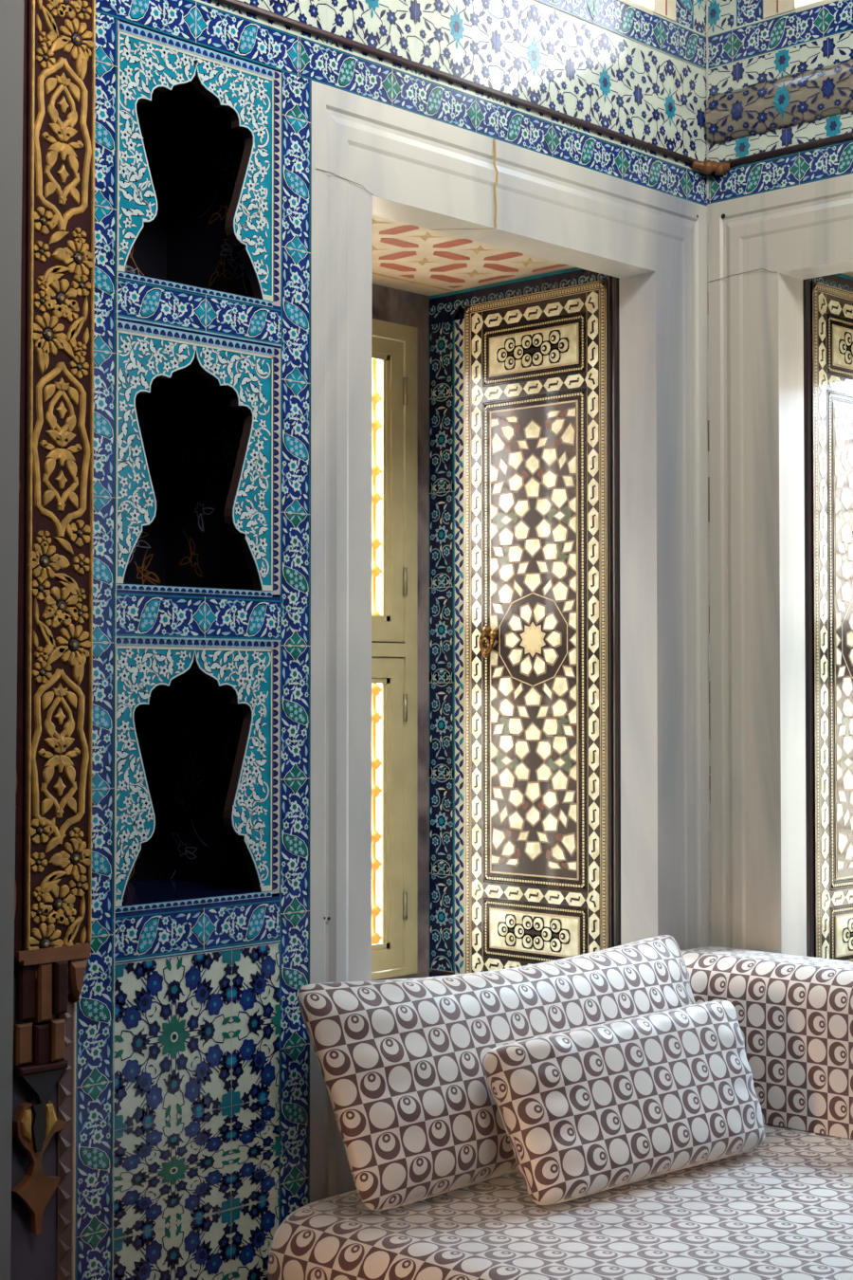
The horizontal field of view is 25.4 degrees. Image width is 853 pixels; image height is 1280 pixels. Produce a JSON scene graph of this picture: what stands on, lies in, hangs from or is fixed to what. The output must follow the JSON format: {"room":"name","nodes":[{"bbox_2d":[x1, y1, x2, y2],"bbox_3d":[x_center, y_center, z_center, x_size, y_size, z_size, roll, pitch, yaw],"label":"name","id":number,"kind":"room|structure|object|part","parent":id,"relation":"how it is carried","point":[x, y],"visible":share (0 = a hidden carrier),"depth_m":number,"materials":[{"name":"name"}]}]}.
{"room":"palace sitting room","nodes":[
{"label":"palace sitting room","id":0,"kind":"room"},
{"bbox_2d":[0,0,708,1279],"bbox_3d":[-1.483,-0.521,2.988,1.120,4.200,5.300,-1,-2,43],"label":"wall","id":1,"kind":"structure","parent":0,"point":[192,1039],"depth_m":3.36,"materials":[{"name":"blue tile"}]},
{"bbox_2d":[11,1100,67,1234],"bbox_3d":[-0.623,0.849,3.051,0.022,0.212,0.097,-1,-2,43],"label":"pendant","id":2,"kind":"object","parent":1,"relation":"attached to","point":[33,1125],"visible":1,"depth_m":3.04,"materials":[{"name":"gold wood"}]},
{"bbox_2d":[13,0,95,1103],"bbox_3d":[-0.619,-0.778,3.100,0.028,3.080,0.188,-1,-2,43],"label":"carved post","id":3,"kind":"object","parent":1,"relation":"attached to","point":[53,880],"visible":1,"depth_m":3.10,"materials":[{"name":"gold metal"}]},
{"bbox_2d":[55,988,76,1279],"bbox_3d":[-0.591,1.049,3.099,0.023,1.068,0.035,-1,-2,43],"label":"trim","id":4,"kind":"structure","parent":1,"relation":"attached to","point":[65,1152],"depth_m":3.10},
{"bbox_3d":[-0.408,1.028,3.315,0.032,0.960,0.375,-1,-2,43],"label":"flower tile panel","id":5,"kind":"part","parent":1,"relation":"part of","materials":[{"name":"blue tile"}]},
{"bbox_2d":[113,636,280,914],"bbox_3d":[-0.523,0.250,3.442,0.345,0.501,0.380,-1,-2,43],"label":"wall niche","id":6,"kind":"object","parent":1,"relation":"attached to","point":[197,722],"visible":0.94,"depth_m":3.44,"materials":[{"name":"blue tile"}]},
{"bbox_2d":[114,319,280,597],"bbox_3d":[-0.518,-0.307,3.452,0.332,0.459,0.380,-1,-2,43],"label":"wall niche","id":7,"kind":"object","parent":1,"relation":"attached to","point":[198,494],"visible":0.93,"depth_m":3.46,"materials":[{"name":"blue tile"}]},
{"bbox_2d":[116,21,281,308],"bbox_3d":[-0.518,-0.828,3.466,0.332,0.440,0.380,-1,-2,43],"label":"wall niche","id":8,"kind":"object","parent":1,"relation":"attached to","point":[200,128],"visible":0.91,"depth_m":3.47,"materials":[{"name":"blue tile"}]},
{"bbox_2d":[371,358,382,615],"bbox_3d":[-0.138,-0.388,4.811,0.033,0.650,0.035,-1,-2,43],"label":"window pane","id":9,"kind":"object","parent":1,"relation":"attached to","point":[376,397],"depth_m":4.81,"materials":[{"name":"yellow glass"}]},
{"bbox_2d":[371,683,382,944],"bbox_3d":[-0.138,0.439,4.790,0.033,0.654,0.034,-1,-2,43],"label":"window pane","id":10,"kind":"object","parent":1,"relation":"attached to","point":[376,688],"depth_m":4.79,"materials":[{"name":"yellow glass"}]},
{"bbox_2d":[371,318,418,980],"bbox_3d":[-0.339,0.014,4.494,0.036,1.640,0.894,-1,-2,43],"label":"window","id":11,"kind":"structure","parent":1,"relation":"in","point":[394,632],"depth_m":4.77,"materials":[{"name":"beige paint"}]},
{"bbox_2d":[371,283,432,980],"bbox_3d":[-0.095,-0.022,4.263,0.840,1.790,1.020,-1,-2,43],"label":"trim","id":12,"kind":"structure","parent":1,"relation":"attached to","point":[389,304],"depth_m":4.83,"materials":[{"name":"beige paint"}]},
{"bbox_2d":[607,274,621,948],"bbox_3d":[0.446,0.002,4.403,0.038,1.710,0.042,-1,-2,43],"label":"shutter edge","id":13,"kind":"object","parent":12,"relation":"on","point":[613,292],"visible":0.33,"depth_m":4.39,"materials":[{"name":"black"}]},
{"bbox_2d":[214,0,699,164],"bbox_3d":[0.050,-1.136,3.828,0.016,0.015,1.775,-1,-2,43],"label":"trim","id":14,"kind":"structure","parent":1,"relation":"attached to","point":[237,4],"depth_m":3.81,"materials":[{"name":"brown wood"}]},
{"bbox_2d":[371,215,575,295],"bbox_3d":[-0.096,-0.901,4.288,0.664,0.001,1.000,-1,-2,43],"label":"ceiling","id":15,"kind":"structure","parent":1,"relation":"attached to","point":[406,257],"depth_m":4.50,"materials":[{"name":"beige paint"}]},
{"bbox_2d":[310,80,710,1203],"bbox_3d":[0.186,0.235,4.016,0.109,2.543,1.279,-1,-2,43],"label":"trim","id":16,"kind":"structure","parent":1,"relation":"attached to","point":[370,157],"depth_m":4.03,"materials":[{"name":"white stone"}]},
{"bbox_2d":[428,267,607,976],"bbox_3d":[0.241,-0.007,4.632,0.652,1.780,0.002,-1,-2,43],"label":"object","id":17,"kind":"structure","parent":1,"relation":"attached to","point":[447,310],"depth_m":4.81,"materials":[{"name":"blue ceramic"}]},
{"bbox_2d":[464,279,609,973],"bbox_3d":[0.262,0.001,4.562,0.450,1.680,0.061,-1,-2,43],"label":"shutter","id":18,"kind":"object","parent":1,"relation":"attached to","point":[537,558],"visible":0.98,"depth_m":4.55,"materials":[{"name":"brown wood"}]},
{"bbox_3d":[0.151,0.004,4.645,0.058,0.080,0.029,-1,-2,43],"label":"handle","id":19,"kind":"part","parent":18,"relation":"part of","materials":[{"name":"gold metal"}]},
{"bbox_3d":[0.257,-0.700,4.575,0.328,0.142,0.004,-1,-2,43],"label":"panel","id":20,"kind":"part","parent":18,"relation":"part of","materials":[{"name":"beige wood"}]},
{"bbox_3d":[0.257,0.001,4.556,0.328,1.182,0.004,-1,-2,43],"label":"star panel","id":21,"kind":"part","parent":18,"relation":"part of","materials":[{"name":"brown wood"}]},
{"bbox_3d":[0.257,0.702,4.538,0.328,0.142,0.004,-1,-2,43],"label":"panel","id":22,"kind":"part","parent":18,"relation":"part of","materials":[{"name":"beige wood"}]},
{"bbox_2d":[618,0,676,21],"bbox_3d":[0.097,-1.888,4.161,0.367,0.905,1.023,-1,-2,43],"label":"window","id":23,"kind":"structure","parent":1,"relation":"in","point":[667,9],"depth_m":4.36,"materials":[{"name":"beige paint"}]},
{"bbox_2d":[705,0,852,204],"bbox_3d":[2.692,-0.513,3.283,4.630,4.200,1.125,-1,-2,43],"label":"wall","id":24,"kind":"structure","parent":0,"point":[784,80],"depth_m":4.34,"materials":[{"name":"blue"}]},
{"bbox_2d":[706,0,712,946],"bbox_3d":[0.664,-0.382,4.453,0.004,3.800,0.004,-1,-2,43],"label":"trim","id":25,"kind":"structure","parent":24,"relation":"attached to","point":[707,95],"depth_m":4.46,"materials":[{"name":"stone"}]},
{"bbox_2d":[690,160,731,175],"bbox_3d":[0.665,-1.108,4.439,0.096,0.037,0.043,0,-2,-1],"label":"ornament","id":26,"kind":"object","parent":24,"relation":"attached to","point":[707,167],"visible":1,"depth_m":4.43,"materials":[{"name":"brown wood"}]},
{"bbox_2d":[707,173,852,956],"bbox_3d":[1.174,0.233,4.032,1.310,2.548,0.109,-1,-2,43],"label":"trim","id":27,"kind":"structure","parent":24,"relation":"attached to","point":[763,246],"depth_m":4.37,"materials":[{"name":"stone"}]},
{"bbox_2d":[722,131,852,165],"bbox_3d":[1.245,-1.130,3.925,1.590,0.015,0.015,-1,-2,43],"label":"trim","id":28,"kind":"structure","parent":24,"relation":"attached to","point":[848,136],"depth_m":4.31,"materials":[{"name":"brown wood"}]},
{"bbox_2d":[763,0,839,18],"bbox_3d":[1.262,-1.887,4.179,0.988,0.905,0.367,-1,-2,43],"label":"window","id":29,"kind":"structure","parent":24,"relation":"in","point":[771,8],"depth_m":4.34,"materials":[{"name":"beige paint"}]},
{"bbox_2d":[810,280,852,961],"bbox_3d":[1.049,0.002,4.593,0.040,1.680,0.450,-1,-2,43],"label":"shutter","id":30,"kind":"object","parent":24,"relation":"attached to","point":[832,308],"visible":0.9,"depth_m":4.47,"materials":[{"name":"brown wood"}]},
{"bbox_3d":[1.062,-0.699,4.599,0.004,0.142,0.328,-1,-2,43],"label":"panel","id":31,"kind":"part","parent":30,"relation":"part of","materials":[{"name":"beige wood"}]},
{"bbox_3d":[1.062,0.002,4.581,0.004,1.182,0.328,-1,-2,43],"label":"star panel","id":32,"kind":"part","parent":30,"relation":"part of","materials":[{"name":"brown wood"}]},
{"bbox_3d":[1.062,0.702,4.562,0.004,0.142,0.328,-1,-2,43],"label":"panel","id":33,"kind":"part","parent":30,"relation":"part of","materials":[{"name":"beige wood"}]},
{"bbox_2d":[810,273,852,292],"bbox_3d":[1.073,-0.006,4.657,0.002,1.780,0.652,-1,-2,43],"label":"trim","id":34,"kind":"structure","parent":24,"relation":"attached to","point":[840,281],"depth_m":4.61,"materials":[{"name":"teal tile"}]},
{"bbox_2d":[841,271,852,276],"bbox_3d":[1.432,-0.900,4.330,1.005,0.001,0.664,-1,-2,43],"label":"trim","id":35,"kind":"structure","parent":24,"relation":"attached to","point":[850,273],"depth_m":4.61,"materials":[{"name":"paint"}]},
{"bbox_3d":[1.432,-0.021,4.303,1.020,1.790,0.840,-1,-2,43],"label":"trim","id":36,"kind":"structure","parent":24,"relation":"attached to","visible":0},
{"bbox_2d":[803,278,814,956],"bbox_3d":[0.879,0.002,4.420,0.044,1.710,0.038,-1,-2,43],"label":"shutter edge","id":37,"kind":"object","parent":36,"relation":"on","point":[806,283],"visible":0.29,"depth_m":4.41,"materials":[{"name":"black"}]},
{"bbox_3d":[0.527,1.591,1.534,5.440,0.100,6.040,-1,-2,43],"label":"floor","id":38,"kind":"structure","parent":0,"visible":0},
{"bbox_3d":[0.851,1.407,3.231,1.840,0.358,1.420,-1,-2,43],"label":"divan","id":39,"kind":"object","parent":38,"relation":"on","visible":0},
{"bbox_2d":[267,1122,852,1279],"bbox_3d":[0.857,1.118,3.223,1.870,0.218,1.450,-1,-2,43],"label":"seat","id":40,"kind":"object","parent":39,"relation":"on","point":[781,1208],"visible":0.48,"depth_m":3.26,"materials":[{"name":"white fabric"}]},
{"bbox_2d":[298,934,695,1210],"bbox_3d":[0.209,0.819,3.724,0.227,0.388,1.130,-1,-2,43],"label":"cushion","id":41,"kind":"object","parent":40,"relation":"on","point":[417,1114],"visible":0.64,"depth_m":3.44,"materials":[{"name":"white fabric"}]},
{"bbox_2d":[482,999,765,1205],"bbox_3d":[0.396,0.870,3.604,0.668,0.299,0.193,1,-2,-40],"label":"cushion","id":42,"kind":"object","parent":40,"relation":"on","point":[596,1108],"visible":1,"depth_m":3.51,"materials":[{"name":"white fabric"}]},
{"bbox_2d":[680,946,852,1139],"bbox_3d":[1.252,0.852,3.697,1.838,0.337,0.237,-1,-2,43],"label":"cushion","id":43,"kind":"object","parent":40,"relation":"on","point":[795,1013],"visible":0.77,"depth_m":4.00,"materials":[{"name":"white fabric"}]}
]}

